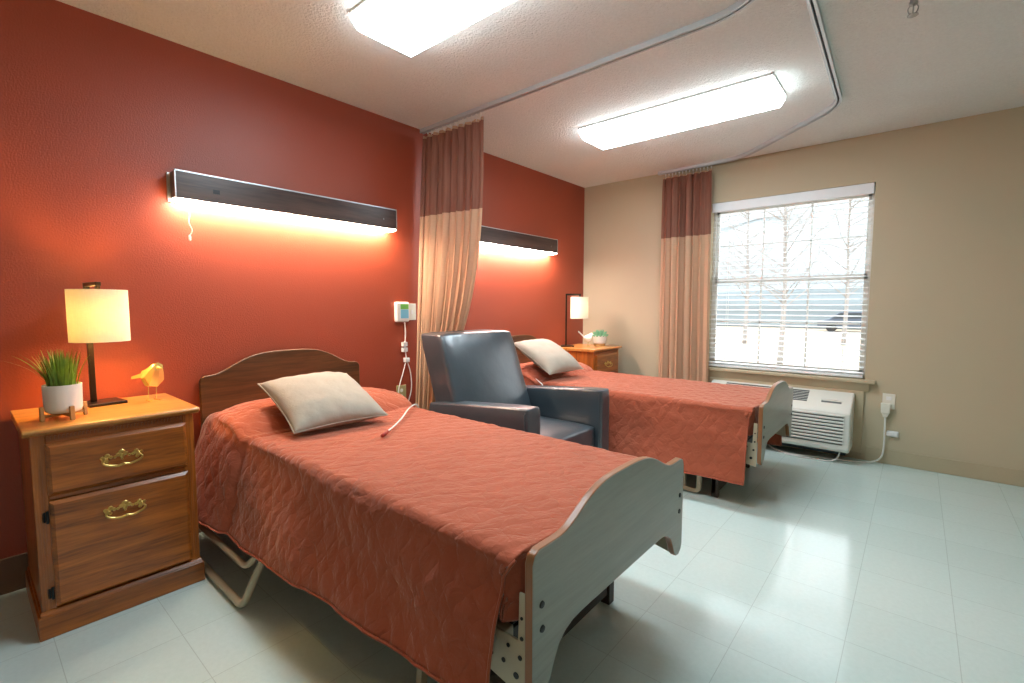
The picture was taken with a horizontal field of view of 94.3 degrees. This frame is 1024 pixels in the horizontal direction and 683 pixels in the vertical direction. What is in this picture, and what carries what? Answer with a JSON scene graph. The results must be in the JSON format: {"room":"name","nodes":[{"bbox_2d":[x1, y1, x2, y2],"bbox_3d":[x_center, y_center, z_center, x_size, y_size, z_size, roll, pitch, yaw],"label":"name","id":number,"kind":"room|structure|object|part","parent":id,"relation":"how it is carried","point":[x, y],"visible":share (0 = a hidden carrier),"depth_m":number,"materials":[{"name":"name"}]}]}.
{"room":"care facility","nodes":[
{"label":"care facility","id":0,"kind":"room"},
{"bbox_2d":[0,0,584,558],"bbox_3d":[-1.254,-0.267,2.950,0.120,2.467,6.150,4,6,40],"label":"wall","id":1,"kind":"structure","parent":0,"point":[96,111],"depth_m":2.41,"materials":[{"name":"red paint"}]},
{"bbox_2d":[0,529,201,595],"bbox_3d":[-1.168,0.888,3.041,0.008,0.150,6.030,4,6,40],"label":"baseboard","id":2,"kind":"structure","parent":1,"relation":"attached to","point":[13,568],"depth_m":1.98,"materials":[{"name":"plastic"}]},
{"bbox_2d":[166,169,396,240],"bbox_3d":[-1.229,-0.695,2.776,0.101,0.328,1.284,4,6,40],"label":"wall light","id":3,"kind":"object","parent":1,"relation":"attached to","point":[184,187],"visible":1,"depth_m":2.60,"materials":[{"name":"wood"}]},
{"bbox_3d":[-1.263,-0.790,2.797,0.012,0.140,1.284,4,6,40],"label":"plate","id":4,"kind":"part","parent":3,"relation":"part of","materials":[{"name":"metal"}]},
{"bbox_3d":[-1.590,-0.587,2.343,0.019,0.178,0.011,-3,5,-31],"label":"pull cord","id":5,"kind":"part","parent":3,"relation":"part of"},
{"bbox_2d":[396,384,405,397],"bbox_3d":[-0.800,0.372,3.433,0.009,0.116,0.084,4,6,40],"label":"wall outlet","id":6,"kind":"object","parent":1,"relation":"attached to","point":[402,390],"visible":0.59,"depth_m":3.44,"materials":[{"name":"beige plastic"}]},
{"bbox_2d":[394,302,408,321],"bbox_3d":[-0.786,-0.210,3.384,0.037,0.144,0.116,4,6,40],"label":"nurse call station","id":7,"kind":"object","parent":1,"relation":"attached to","point":[401,309],"visible":1,"depth_m":3.36,"materials":[{"name":"white plastic"}]},
{"bbox_2d":[398,322,411,399],"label":"cord","id":8,"kind":"object","parent":7,"relation":"hanging from","point":[404,344],"depth_m":3.40,"materials":[{"name":"white plastic"}]},
{"bbox_3d":[-0.790,0.359,3.404,0.007,0.451,0.097,4,6,40],"label":"cord","id":9,"kind":"part","parent":8,"relation":"part of","materials":[{"name":"white plastic"}]},
{"bbox_3d":[-0.764,-0.004,3.407,0.009,0.275,0.019,4,6,40],"label":"cord","id":10,"kind":"part","parent":8,"relation":"part of","materials":[{"name":"white plastic"}]},
{"bbox_2d":[409,304,415,319],"bbox_3d":[-0.731,-0.217,3.469,0.009,0.120,0.072,4,6,40],"label":"switch plate","id":11,"kind":"object","parent":1,"relation":"attached to","point":[412,307],"visible":0.79,"depth_m":3.47,"materials":[{"name":"beige plastic"}]},
{"bbox_2d":[480,225,557,254],"bbox_3d":[-0.001,-0.894,4.205,0.101,0.143,1.284,4,6,40],"label":"wall light","id":12,"kind":"object","parent":1,"relation":"attached to","point":[490,236],"visible":0.6,"depth_m":4.19,"materials":[{"name":"wood"}]},
{"bbox_2d":[0,444,1023,682],"bbox_3d":[0.630,1.128,1.548,4.940,0.100,6.310,4,6,40],"label":"floor","id":13,"kind":"structure","parent":0,"point":[806,570],"depth_m":1.85,"materials":[{"name":"tile"}]},
{"bbox_2d":[10,393,204,641],"bbox_3d":[-1.676,0.660,1.992,0.520,0.762,0.526,4,6,40],"label":"nightstand","id":14,"kind":"object","parent":13,"relation":"on","point":[110,491],"visible":0.99,"depth_m":1.82,"materials":[{"name":"brown wood"}]},
{"bbox_3d":[-1.851,0.685,1.834,0.450,0.735,0.020,4,6,40],"label":"panel","id":15,"kind":"part","parent":14,"relation":"part of","materials":[{"name":"brown wood"}]},
{"bbox_2d":[12,348,89,421],"bbox_3d":[-1.730,0.162,1.770,0.161,0.264,0.254,4,6,40],"label":"potted grass","id":16,"kind":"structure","parent":14,"relation":"on","point":[61,393],"depth_m":1.77,"materials":[{"name":"white ceramic"}]},
{"bbox_3d":[-1.736,0.270,1.751,0.014,0.052,0.012,2,5,26],"label":"stand leg","id":17,"kind":"part","parent":16,"relation":"part of","materials":[{"name":"brown wood"}]},
{"bbox_2d":[41,382,82,413],"bbox_3d":[-1.707,0.215,1.805,0.114,0.107,0.114,4,6,40],"label":"pot","id":18,"kind":"object","parent":16,"relation":"on","point":[58,397],"depth_m":1.77,"materials":[{"name":"white ceramic"}]},
{"bbox_3d":[-1.649,0.268,1.780,0.012,0.052,0.014,2,5,26],"label":"stand leg","id":19,"kind":"part","parent":16,"relation":"part of","materials":[{"name":"brown wood"}]},
{"bbox_3d":[-1.678,0.261,1.866,0.014,0.052,0.012,2,5,26],"label":"stand leg","id":20,"kind":"part","parent":16,"relation":"part of","materials":[{"name":"brown wood"}]},
{"bbox_2d":[64,282,130,407],"bbox_3d":[-1.737,0.015,1.988,0.278,0.524,0.196,3,5,33],"label":"table lamp","id":21,"kind":"object","parent":14,"relation":"on","point":[97,315],"visible":0.98,"depth_m":1.90,"materials":[{"name":"beige fabric"}]},
{"bbox_3d":[-1.812,0.006,2.037,0.014,0.510,0.020,3,5,33],"label":"post","id":22,"kind":"part","parent":21,"relation":"part of","materials":[{"name":"brown metal"}]},
{"bbox_3d":[-1.755,-0.233,1.982,0.149,0.029,0.020,3,5,33],"label":"arm","id":23,"kind":"part","parent":21,"relation":"part of","materials":[{"name":"brown metal"}]},
{"bbox_3d":[-1.703,-0.107,1.957,0.196,0.212,0.196,3,5,33],"label":"lamp shade","id":24,"kind":"part","parent":21,"relation":"part of","materials":[{"name":"fabric"}]},
{"bbox_3d":[-1.519,0.334,1.834,0.020,0.035,0.410,4,6,40],"label":"rail","id":25,"kind":"part","parent":14,"relation":"part of","materials":[{"name":"brown wood"}]},
{"bbox_3d":[-1.506,0.443,1.836,0.028,0.186,0.423,4,6,40],"label":"drawer","id":26,"kind":"part","parent":14,"relation":"part of","materials":[{"name":"brown wood"}]},
{"bbox_3d":[-1.520,0.546,1.850,0.020,0.016,0.410,4,6,40],"label":"rail","id":27,"kind":"part","parent":14,"relation":"part of","materials":[{"name":"brown wood"}]},
{"bbox_3d":[-1.507,0.750,1.859,0.028,0.387,0.423,4,6,40],"label":"door","id":28,"kind":"part","parent":14,"relation":"part of","materials":[{"name":"brown wood"}]},
{"bbox_3d":[-1.497,0.435,1.822,0.004,0.043,0.132,4,6,40],"label":"handle plate","id":29,"kind":"part","parent":14,"relation":"part of","materials":[{"name":"gold metal"}]},
{"bbox_3d":[-1.497,0.637,1.837,0.004,0.043,0.132,4,6,40],"label":"handle plate","id":30,"kind":"part","parent":14,"relation":"part of","materials":[{"name":"gold metal"}]},
{"bbox_2d":[131,363,163,401],"bbox_3d":[-1.651,0.179,2.150,0.206,0.173,0.083,2,5,22],"label":"bird figurine","id":31,"kind":"object","parent":14,"relation":"on","point":[153,375],"visible":1,"depth_m":2.12,"materials":[{"name":"yellow ceramic"}]},
{"bbox_2d":[198,349,683,682],"bbox_3d":[-0.524,0.569,2.059,2.156,0.935,1.079,4,6,40],"label":"bed","id":32,"kind":"object","parent":13,"relation":"on","point":[636,506],"visible":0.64,"depth_m":1.37,"materials":[{"name":"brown wood"}]},
{"bbox_3d":[-1.300,0.364,2.779,0.023,0.635,0.910,4,6,40],"label":"headboard","id":33,"kind":"part","parent":32,"relation":"part of","materials":[{"name":"brown wood"}]},
{"bbox_2d":[195,387,664,682],"bbox_3d":[-0.500,0.581,2.098,2.120,0.513,1.180,4,6,40],"label":"bedspread","id":34,"kind":"object","parent":32,"relation":"on","point":[415,535],"visible":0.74,"depth_m":1.58,"materials":[{"name":"orange fabric"}]},
{"bbox_2d":[258,371,388,433],"bbox_3d":[-0.935,0.279,2.355,0.432,0.220,0.466,4,6,44],"label":"throw pillow","id":35,"kind":"object","parent":34,"relation":"on","point":[320,400],"visible":1,"depth_m":2.25,"materials":[{"name":"fabric"}]},
{"bbox_2d":[381,404,418,436],"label":"cord","id":36,"kind":"object","parent":34,"relation":"on","point":[386,432],"depth_m":2.28,"materials":[{"name":"white plastic"}]},
{"bbox_3d":[-0.652,0.414,2.802,1.010,0.470,0.924,4,6,40],"label":"cord","id":37,"kind":"part","parent":36,"relation":"part of","materials":[{"name":"white plastic"}]},
{"bbox_3d":[-0.777,0.684,1.829,2.030,0.060,0.030,4,6,40],"label":"rail","id":38,"kind":"part","parent":32,"relation":"part of","materials":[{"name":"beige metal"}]},
{"bbox_3d":[0.332,0.591,1.427,0.024,0.443,0.910,4,6,40],"label":"footboard","id":39,"kind":"part","parent":32,"relation":"part of","materials":[{"name":"grey laminate"}]},
{"bbox_3d":[0.385,0.875,1.904,0.040,0.350,0.040,4,6,40],"label":"foot post","id":40,"kind":"part","parent":32,"relation":"part of","materials":[{"name":"brown metal"}]},
{"bbox_2d":[421,329,608,450],"bbox_3d":[0.004,0.450,3.114,0.946,1.015,0.895,4,6,40],"label":"armchair","id":41,"kind":"object","parent":13,"relation":"on","point":[477,375],"visible":0.44,"depth_m":3.06,"materials":[{"name":"grey leather"}]},
{"bbox_3d":[-0.210,0.291,3.225,0.460,0.715,0.699,4,6,40],"label":"backrest","id":42,"kind":"part","parent":41,"relation":"part of","materials":[{"name":"grey leather"}]},
{"bbox_3d":[-0.185,0.623,2.791,0.800,0.578,0.135,4,6,40],"label":"arm","id":43,"kind":"part","parent":41,"relation":"part of","materials":[{"name":"grey leather"}]},
{"bbox_2d":[540,416,593,445],"bbox_3d":[0.151,0.619,3.005,0.515,0.179,0.617,4,6,40],"label":"seat cushion","id":44,"kind":"object","parent":41,"relation":"on","point":[577,429],"depth_m":3.00,"materials":[{"name":"blue leather"}]},
{"bbox_3d":[0.308,0.580,3.368,0.800,0.578,0.125,4,6,40],"label":"arm","id":45,"kind":"part","parent":41,"relation":"part of","materials":[{"name":"grey leather"}]},
{"bbox_2d":[562,343,621,372],"bbox_3d":[0.754,0.440,4.787,0.520,0.785,0.526,4,6,40],"label":"nightstand","id":46,"kind":"object","parent":13,"relation":"on","point":[599,358],"visible":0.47,"depth_m":4.56,"materials":[{"name":"brown wood"}]},
{"bbox_2d":[560,294,588,346],"bbox_3d":[0.621,-0.210,4.705,0.268,0.524,0.183,0,4,2],"label":"table lamp","id":47,"kind":"object","parent":46,"relation":"on","point":[578,308],"visible":1,"depth_m":4.62,"materials":[{"name":"white fabric"}]},
{"bbox_3d":[0.536,-0.215,4.704,0.014,0.510,0.020,0,4,2],"label":"post","id":48,"kind":"part","parent":47,"relation":"part of","materials":[{"name":"brown metal"}]},
{"bbox_3d":[0.666,-0.333,4.690,0.176,0.212,0.176,0,4,2],"label":"lamp shade","id":49,"kind":"part","parent":47,"relation":"part of","materials":[{"name":"fabric"}]},
{"bbox_3d":[0.579,0.466,4.629,0.450,0.757,0.020,4,6,40],"label":"panel","id":50,"kind":"part","parent":46,"relation":"part of","materials":[{"name":"brown wood"}]},
{"bbox_2d":[578,331,593,346],"bbox_3d":[0.739,-0.027,4.728,0.164,0.156,0.066,-1,4,-10],"label":"bird figurine","id":51,"kind":"object","parent":46,"relation":"on","point":[588,337],"visible":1,"depth_m":4.71,"materials":[{"name":"white ceramic"}]},
{"bbox_2d":[592,329,608,345],"bbox_3d":[0.894,-0.039,4.827,0.175,0.165,0.176,4,6,40],"label":"potted succulent","id":52,"kind":"object","parent":46,"relation":"on","point":[599,337],"visible":0.95,"depth_m":4.78,"materials":[{"name":"green plant"}]},
{"bbox_2d":[593,336,606,345],"bbox_3d":[0.893,-0.009,4.830,0.140,0.105,0.140,4,6,40],"label":"pot","id":53,"kind":"object","parent":52,"relation":"on","point":[597,340],"depth_m":4.78,"materials":[{"name":"white ceramic"}]},
{"bbox_3d":[0.911,0.105,4.628,0.020,0.036,0.410,4,6,40],"label":"rail","id":54,"kind":"part","parent":46,"relation":"part of","materials":[{"name":"brown wood"}]},
{"bbox_3d":[0.924,0.217,4.630,0.028,0.192,0.423,4,6,40],"label":"drawer","id":55,"kind":"part","parent":46,"relation":"part of","materials":[{"name":"brown wood"}]},
{"bbox_2d":[512,335,792,497],"bbox_3d":[0.848,0.455,3.683,2.156,0.921,1.020,4,6,40],"label":"bed","id":56,"kind":"object","parent":13,"relation":"on","point":[775,413],"visible":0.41,"depth_m":2.96,"materials":[{"name":"brown wood"}]},
{"bbox_3d":[0.070,0.252,4.401,0.023,0.626,0.860,4,6,40],"label":"headboard","id":57,"kind":"part","parent":56,"relation":"part of","materials":[{"name":"brown wood"}]},
{"bbox_2d":[520,362,781,485],"bbox_3d":[0.872,0.492,3.723,2.092,0.554,1.099,4,6,40],"label":"bedspread","id":58,"kind":"object","parent":56,"relation":"on","point":[708,426],"visible":0.66,"depth_m":3.08,"materials":[{"name":"orange fabric"}]},
{"bbox_2d":[514,339,583,374],"bbox_3d":[0.302,0.115,3.967,0.406,0.258,0.464,4,6,43],"label":"throw pillow","id":59,"kind":"object","parent":58,"relation":"on","point":[546,354],"visible":0.98,"depth_m":3.85,"materials":[{"name":"fabric"}]},
{"bbox_3d":[1.275,0.799,2.964,0.040,0.345,0.038,4,6,40],"label":"foot post","id":60,"kind":"part","parent":56,"relation":"part of","materials":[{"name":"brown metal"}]},
{"bbox_3d":[1.702,0.477,3.048,0.024,0.437,0.860,4,6,40],"label":"footboard","id":61,"kind":"part","parent":56,"relation":"part of","materials":[{"name":"grey laminate"}]},
{"bbox_2d":[57,0,1023,187],"bbox_3d":[0.633,-1.432,1.355,4.940,0.100,6.310,4,6,40],"label":"ceiling","id":62,"kind":"structure","parent":0,"point":[954,59],"depth_m":2.48,"materials":[{"name":"white paint"}]},
{"bbox_2d":[349,0,515,56],"bbox_3d":[-0.119,-1.372,1.785,1.255,0.086,0.340,4,6,40],"label":"ceiling light","id":63,"kind":"object","parent":62,"relation":"attached to","point":[410,27],"visible":1,"depth_m":1.99,"materials":[{"name":"white plastic"}]},
{"bbox_2d":[420,0,754,133],"bbox_3d":[0.289,-1.433,2.195,1.255,0.026,2.940,-1,4,-14],"label":"track","id":64,"kind":"object","parent":62,"relation":"attached to","point":[735,8],"visible":1,"depth_m":2.45,"materials":[{"name":"grey metal"}]},
{"bbox_2d":[415,112,483,410],"bbox_3d":[-0.413,-0.429,3.339,0.598,2.134,0.177,2,5,27],"label":"privacy curtain","id":65,"kind":"object","parent":64,"relation":"hanging from","point":[451,201],"visible":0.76,"depth_m":3.31,"materials":[{"name":"fabric"}]},
{"bbox_2d":[578,73,785,149],"bbox_3d":[1.064,-1.473,3.138,1.255,0.086,0.340,4,6,40],"label":"ceiling light","id":66,"kind":"object","parent":62,"relation":"attached to","point":[762,93],"visible":1,"depth_m":2.98,"materials":[{"name":"white plastic"}]},
{"bbox_2d":[658,0,841,175],"bbox_3d":[1.535,-1.481,2.861,0.963,0.026,3.303,1,4,12],"label":"track","id":67,"kind":"object","parent":62,"relation":"attached to","point":[813,6],"visible":1,"depth_m":2.81,"materials":[{"name":"grey metal"}]},
{"bbox_2d":[658,166,711,381],"bbox_3d":[1.615,-0.508,4.417,0.484,2.134,0.095,4,6,40],"label":"privacy curtain","id":68,"kind":"object","parent":67,"relation":"hanging from","point":[684,315],"visible":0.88,"depth_m":4.40,"materials":[{"name":"fabric"}]},
{"bbox_2d":[907,0,918,17],"bbox_3d":[1.622,-1.371,1.917,0.060,0.105,0.060,4,6,40],"label":"sprinkler head","id":69,"kind":"object","parent":62,"relation":"attached to","point":[912,3],"visible":1,"depth_m":1.92},
{"bbox_3d":[1.622,-1.342,1.919,0.036,0.041,0.005,4,6,40],"label":"frame arm","id":70,"kind":"part","parent":69,"relation":"part of","materials":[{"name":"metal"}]},
{"bbox_2d":[583,106,1023,470],"bbox_3d":[2.627,-0.326,3.785,4.940,2.467,0.160,4,6,40],"label":"wall","id":71,"kind":"structure","parent":0,"point":[945,330],"depth_m":3.41,"materials":[{"name":"beige paint"}]},
{"bbox_2d":[710,377,863,455],"bbox_3d":[2.190,0.605,3.945,1.150,0.485,0.270,4,6,40],"label":"air conditioner","id":72,"kind":"object","parent":71,"relation":"attached to","point":[828,420],"visible":0.56,"depth_m":3.68,"materials":[{"name":"beige plastic"}]},
{"bbox_2d":[727,382,809,400],"bbox_3d":[2.126,0.418,3.998,0.635,0.069,0.123,4,6,40],"label":"grille","id":73,"kind":"object","parent":72,"relation":"attached to","point":[799,394],"depth_m":3.86,"materials":[{"name":"white plastic"}]},
{"bbox_2d":[767,403,890,462],"bbox_3d":[2.443,0.682,3.721,0.815,0.465,0.207,3,5,36],"label":"power cord","id":74,"kind":"object","parent":72,"relation":"attached to","point":[885,407],"visible":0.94,"depth_m":3.60,"materials":[{"name":"beige plastic"}]},
{"bbox_2d":[708,367,875,391],"bbox_3d":[2.256,0.311,4.004,1.285,0.093,0.060,4,6,40],"label":"trim","id":75,"kind":"structure","parent":71,"relation":"attached to","point":[740,374],"depth_m":3.92,"materials":[{"name":"beige paint"}]},
{"bbox_2d":[710,184,875,377],"bbox_3d":[2.332,-0.484,4.062,1.187,1.490,0.045,4,6,40],"label":"window","id":76,"kind":"structure","parent":71,"relation":"in","point":[718,275],"depth_m":4.00,"materials":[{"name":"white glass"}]},
{"bbox_3d":[2.325,-0.162,4.078,1.083,0.725,0.004,4,6,40],"label":"pane","id":77,"kind":"part","parent":76,"relation":"part of","materials":[{"name":"clear glass"}]},
{"bbox_3d":[2.325,-0.162,4.078,1.143,0.785,0.018,4,6,40],"label":"sash","id":78,"kind":"part","parent":76,"relation":"part of","materials":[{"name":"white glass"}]},
{"bbox_2d":[709,182,874,377],"bbox_3d":[2.284,-0.482,4.004,1.172,1.480,0.075,4,6,40],"label":"window blind","id":79,"kind":"object","parent":76,"relation":"attached to","point":[868,188],"visible":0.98,"depth_m":3.94,"materials":[{"name":"white plastic"}]},
{"bbox_3d":[1.954,-0.487,4.295,0.002,1.410,0.056,4,6,40],"label":"ladder cord","id":80,"kind":"part","parent":79,"relation":"part of","materials":[{"name":"white fabric"}]},
{"bbox_3d":[2.301,-0.464,4.001,0.002,1.410,0.056,4,6,40],"label":"ladder cord","id":81,"kind":"part","parent":79,"relation":"part of","materials":[{"name":"white fabric"}]},
{"bbox_3d":[2.288,0.245,4.064,1.160,0.022,0.056,4,6,40],"label":"rail","id":82,"kind":"part","parent":79,"relation":"part of","materials":[{"name":"white plastic"}]},
{"bbox_3d":[2.624,-0.443,3.726,0.002,1.410,0.056,4,6,40],"label":"ladder cord","id":83,"kind":"part","parent":79,"relation":"part of","materials":[{"name":"white fabric"}]},
{"bbox_3d":[2.339,-0.849,4.042,1.083,0.610,0.004,4,6,40],"label":"pane","id":84,"kind":"part","parent":76,"relation":"part of","materials":[{"name":"clear glass"}]},
{"bbox_3d":[2.339,-0.849,4.042,1.143,0.670,0.020,4,6,40],"label":"sash","id":85,"kind":"part","parent":76,"relation":"part of","materials":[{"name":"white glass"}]},
{"bbox_2d":[882,393,895,409],"bbox_3d":[2.826,0.449,3.561,0.076,0.115,0.010,4,6,40],"label":"wall outlet","id":86,"kind":"object","parent":71,"relation":"attached to","point":[887,398],"visible":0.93,"depth_m":3.55,"materials":[{"name":"beige plastic"}]},
{"bbox_2d":[886,431,898,437],"bbox_3d":[2.847,0.693,3.552,0.073,0.044,0.024,4,6,40],"label":"cleat","id":87,"kind":"object","parent":71,"relation":"attached to","point":[888,433],"visible":1,"depth_m":3.54,"materials":[{"name":"white plastic"}]},
{"bbox_2d":[864,446,1023,486],"bbox_3d":[2.574,0.854,3.807,4.692,0.110,0.008,4,6,40],"label":"baseboard","id":88,"kind":"structure","parent":71,"relation":"attached to","point":[1008,476],"depth_m":3.36,"materials":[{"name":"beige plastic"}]},
{"label":"outside","id":89,"kind":"structure","parent":0,"visible":0},
{"bbox_2d":[715,326,860,369],"bbox_3d":[28.708,-0.892,38.049,180.000,0.300,85.670,4,6,40],"label":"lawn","id":90,"kind":"structure","parent":89,"point":[716,326],"depth_m":19.43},
{"bbox_2d":[716,282,863,329],"bbox_3d":[23.829,-3.121,39.869,70.000,3.862,3.522,4,6,40],"label":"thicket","id":91,"kind":"object","parent":90,"relation":"on","point":[863,282],"visible":0.02,"depth_m":35.75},
{"bbox_2d":[719,198,868,280],"bbox_3d":[35.275,-11.019,52.726,110.000,17.704,7.862,4,6,40],"label":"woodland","id":92,"kind":"object","parent":90,"relation":"on","point":[868,198],"visible":0.02,"depth_m":48.46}
]}

